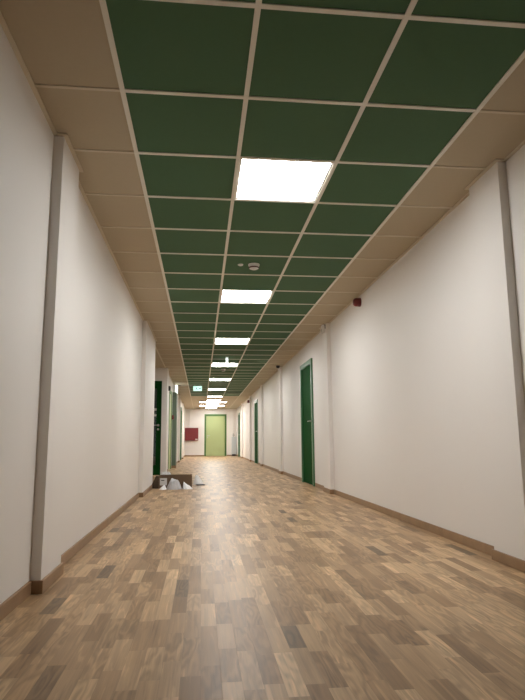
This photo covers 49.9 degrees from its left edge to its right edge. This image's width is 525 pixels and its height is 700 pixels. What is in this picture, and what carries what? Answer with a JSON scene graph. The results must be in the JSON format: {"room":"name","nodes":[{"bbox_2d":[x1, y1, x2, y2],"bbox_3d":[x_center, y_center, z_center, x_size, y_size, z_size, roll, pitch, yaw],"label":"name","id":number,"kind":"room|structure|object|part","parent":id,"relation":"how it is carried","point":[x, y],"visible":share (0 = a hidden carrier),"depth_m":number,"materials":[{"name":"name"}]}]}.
{"room":"school corridor","nodes":[
{"label":"school corridor","id":0,"kind":"room"},
{"bbox_2d":[0,24,184,603],"bbox_3d":[-3.049,1.674,13.376,1.633,2.460,31.440,1,-9,-6],"label":"wall","id":1,"kind":"structure","parent":0,"point":[79,374],"depth_m":3.04,"materials":[{"name":"white paint"}]},
{"bbox_2d":[0,455,184,620],"bbox_3d":[-2.954,2.858,13.194,1.487,0.062,31.440,1,-9,-6],"label":"baseboard","id":2,"kind":"structure","parent":1,"relation":"attached to","point":[33,586],"depth_m":2.98,"materials":[{"name":"brown wood"}]},
{"bbox_2d":[153,381,161,474],"bbox_3d":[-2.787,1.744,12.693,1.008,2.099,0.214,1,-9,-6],"label":"door","id":3,"kind":"structure","parent":1,"relation":"in","point":[158,384],"depth_m":12.69,"materials":[{"name":"green paint"}]},
{"bbox_3d":[-2.769,1.716,12.678,0.768,1.720,0.008,1,-9,-6],"label":"glass pane","id":4,"kind":"part","parent":3,"relation":"part of","materials":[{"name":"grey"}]},
{"bbox_2d":[168,391,171,469],"bbox_3d":[-2.515,2.125,15.047,0.220,2.095,1.340,1,-9,-6],"label":"door","id":5,"kind":"structure","parent":1,"relation":"in","point":[170,392],"depth_m":15.23,"materials":[{"name":"green paint"}]},
{"bbox_2d":[171,392,176,467],"bbox_3d":[-2.557,2.317,16.372,0.145,2.140,0.600,1,-9,-6],"label":"door","id":6,"kind":"structure","parent":1,"relation":"attached to","point":[174,401],"depth_m":16.11,"materials":[{"name":"green wood"}]},
{"bbox_2d":[173,385,177,392],"bbox_3d":[-2.555,1.151,16.552,0.125,0.220,0.420,1,-9,-6],"label":"lamp","id":7,"kind":"object","parent":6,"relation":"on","point":[175,387],"visible":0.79,"depth_m":16.36,"materials":[{"name":"white plastic"}]},
{"bbox_2d":[180,407,181,460],"bbox_3d":[-3.377,3.400,22.923,0.214,2.110,1.120,1,-9,-6],"label":"door","id":8,"kind":"structure","parent":1,"relation":"in","point":[181,407],"depth_m":22.52,"materials":[{"name":"green paint"}]},
{"bbox_2d":[185,409,236,455],"bbox_3d":[-2.658,4.218,29.105,2.980,2.460,0.160,1,-9,-6],"label":"wall","id":9,"kind":"structure","parent":0,"point":[197,416],"depth_m":29.05,"materials":[{"name":"white paint"}]},
{"bbox_2d":[185,428,197,440],"bbox_3d":[-3.611,4.295,28.788,0.673,0.640,0.232,1,-9,-6],"label":"upper cabinet","id":10,"kind":"object","parent":9,"relation":"attached to","point":[191,434],"visible":0.99,"depth_m":28.69,"materials":[{"name":"red metal"}]},
{"bbox_2d":[204,414,226,455],"bbox_3d":[-2.425,4.378,29.078,1.130,2.130,0.212,1,-9,-6],"label":"door","id":11,"kind":"structure","parent":9,"relation":"in","point":[214,424],"depth_m":29.03,"materials":[{"name":"green paint"}]},
{"bbox_2d":[0,0,524,408],"bbox_3d":[-1.683,0.474,13.720,4.400,0.122,31.760,1,-9,-6],"label":"ceiling","id":12,"kind":"structure","parent":0,"point":[157,105],"depth_m":3.12,"materials":[{"name":"green tile"}]},
{"bbox_2d":[177,385,201,390],"bbox_3d":[-2.233,1.140,16.906,0.840,0.181,0.036,1,-9,-6],"label":"exit sign","id":13,"kind":"object","parent":12,"relation":"hanging from","point":[195,388],"visible":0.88,"depth_m":16.92,"materials":[{"name":"white plastic"}]},
{"bbox_2d":[209,379,230,380],"bbox_3d":[-1.162,0.795,15.492,0.576,0.030,0.576,1,-9,-6],"label":"recessed light","id":14,"kind":"object","parent":12,"relation":"in","point":[210,379],"visible":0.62,"depth_m":15.63,"materials":[{"name":"white plastic"}]},
{"bbox_2d":[212,363,237,366],"bbox_3d":[-0.842,0.316,12.547,0.576,0.030,0.576,1,-9,-6],"label":"recessed light","id":15,"kind":"object","parent":12,"relation":"in","point":[213,364],"visible":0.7,"depth_m":12.68,"materials":[{"name":"white plastic"}]},
{"bbox_2d":[217,357,235,365],"bbox_3d":[-0.725,0.235,11.468,0.299,0.156,0.265,-7,-11,34],"label":"hanging sign","id":16,"kind":"object","parent":12,"relation":"hanging from","point":[226,358],"visible":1,"depth_m":11.43,"materials":[{"name":"white plastic"}]},
{"bbox_2d":[215,338,249,343],"bbox_3d":[-0.521,-0.163,9.603,0.576,0.030,0.576,1,-9,-6],"label":"recessed light","id":17,"kind":"object","parent":12,"relation":"in","point":[217,340],"visible":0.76,"depth_m":9.65,"materials":[{"name":"white plastic"}]},
{"bbox_2d":[220,290,272,302],"bbox_3d":[-0.200,-0.642,6.659,0.576,0.030,0.576,1,-9,-6],"label":"recessed light","id":18,"kind":"object","parent":12,"relation":"in","point":[227,295],"visible":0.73,"depth_m":6.67,"materials":[{"name":"white plastic"}]},
{"bbox_2d":[248,263,259,269],"bbox_3d":[-0.083,-0.799,5.440,0.110,0.052,0.110,1,-9,-6],"label":"smoke detector","id":19,"kind":"object","parent":12,"relation":"attached to","point":[252,266],"visible":1,"depth_m":5.41,"materials":[{"name":"white plastic"}]},
{"bbox_2d":[235,159,332,201],"bbox_3d":[0.121,-1.121,3.715,0.576,0.030,0.576,1,-9,-6],"label":"recessed light","id":20,"kind":"object","parent":12,"relation":"in","point":[257,179],"visible":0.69,"depth_m":3.70,"materials":[{"name":"white plastic"}]},
{"bbox_2d":[0,456,524,699],"bbox_3d":[-1.664,2.931,13.322,4.400,0.060,31.760,1,-9,-6],"label":"floor","id":21,"kind":"structure","parent":0,"point":[254,581],"depth_m":2.48,"materials":[{"name":"brown wood"}]},
{"bbox_2d":[160,471,170,474],"bbox_3d":[-1.625,2.171,9.555,0.285,0.235,0.313,1,-9,-6],"label":"plastic sheet","id":22,"kind":"object","parent":21,"relation":"on","point":[164,472],"visible":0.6,"depth_m":9.52,"materials":[{"name":"white plastic"}]},
{"bbox_2d":[152,474,191,488],"bbox_3d":[-1.461,2.125,9.153,0.631,0.195,0.441,1,-9,-6],"label":"cardboard box","id":23,"kind":"object","parent":21,"relation":"on","point":[159,481],"visible":0.8,"depth_m":8.95,"materials":[{"name":"brown cardboard"}]},
{"bbox_2d":[167,478,181,489],"bbox_3d":[-1.376,2.082,8.807,0.240,0.168,0.249,1,-9,-6],"label":"plastic bag","id":24,"kind":"object","parent":21,"relation":"on","point":[174,484],"visible":1,"depth_m":8.73,"materials":[{"name":"white plastic"}]},
{"bbox_2d":[183,482,192,488],"bbox_3d":[-1.170,2.117,8.841,0.160,0.108,0.209,1,-9,-6],"label":"plastic sheet","id":25,"kind":"object","parent":21,"relation":"on","point":[185,486],"visible":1,"depth_m":8.80,"materials":[{"name":"white plastic"}]},
{"bbox_2d":[193,475,202,484],"bbox_3d":[-1.104,2.234,9.726,0.175,0.157,0.190,1,-9,-6],"label":"plastic bag","id":26,"kind":"object","parent":21,"relation":"on","point":[197,480],"visible":0.96,"depth_m":9.67,"materials":[{"name":"white plastic"}]},
{"bbox_2d":[232,433,235,455],"bbox_3d":[-1.475,4.859,28.992,0.230,1.140,0.110,1,-9,-6],"label":"radiator","id":27,"kind":"object","parent":21,"relation":"on","point":[233,435],"visible":1,"depth_m":28.94,"materials":[{"name":"white metal"}]},
{"bbox_2d":[237,144,524,560],"bbox_3d":[0.408,1.707,13.747,0.213,2.460,31.440,1,-9,-6],"label":"wall","id":28,"kind":"structure","parent":0,"point":[419,387],"depth_m":4.45,"materials":[{"name":"white paint"}]},
{"bbox_2d":[238,413,239,456],"bbox_3d":[-1.070,4.093,27.240,0.224,2.085,1.070,1,-9,-6],"label":"door","id":29,"kind":"structure","parent":28,"relation":"in","point":[238,413],"depth_m":27.38,"materials":[{"name":"green paint"}]},
{"bbox_2d":[254,399,257,463],"bbox_3d":[-0.150,2.720,18.800,0.224,2.085,1.070,1,-9,-6],"label":"door","id":30,"kind":"structure","parent":28,"relation":"in","point":[256,401],"depth_m":18.86,"materials":[{"name":"green paint"}]},
{"bbox_2d":[300,358,314,485],"bbox_3d":[0.831,1.251,9.792,0.224,2.090,1.080,1,-9,-6],"label":"door","id":31,"kind":"structure","parent":28,"relation":"in","point":[306,369],"depth_m":9.80,"materials":[{"name":"green paint"}]},
{"bbox_2d":[321,325,324,333],"bbox_3d":[0.882,-0.303,8.236,0.060,0.124,0.080,1,-9,-6],"label":"detector","id":32,"kind":"object","parent":28,"relation":"attached to","point":[322,326],"visible":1,"depth_m":8.20,"materials":[{"name":"plastic"}]},
{"bbox_2d":[353,298,360,306],"bbox_3d":[1.100,-0.557,6.600,0.086,0.104,0.104,1,-9,-6],"label":"fire alarm","id":33,"kind":"object","parent":28,"relation":"attached to","point":[356,301],"visible":1,"depth_m":6.56,"materials":[{"name":"red plastic"}]},
{"bbox_2d":[237,455,524,572],"bbox_3d":[0.330,2.890,13.546,0.067,0.062,31.440,1,-9,-6],"label":"baseboard","id":34,"kind":"structure","parent":28,"relation":"attached to","point":[511,561],"depth_m":4.40,"materials":[{"name":"brown wood"}]}
]}

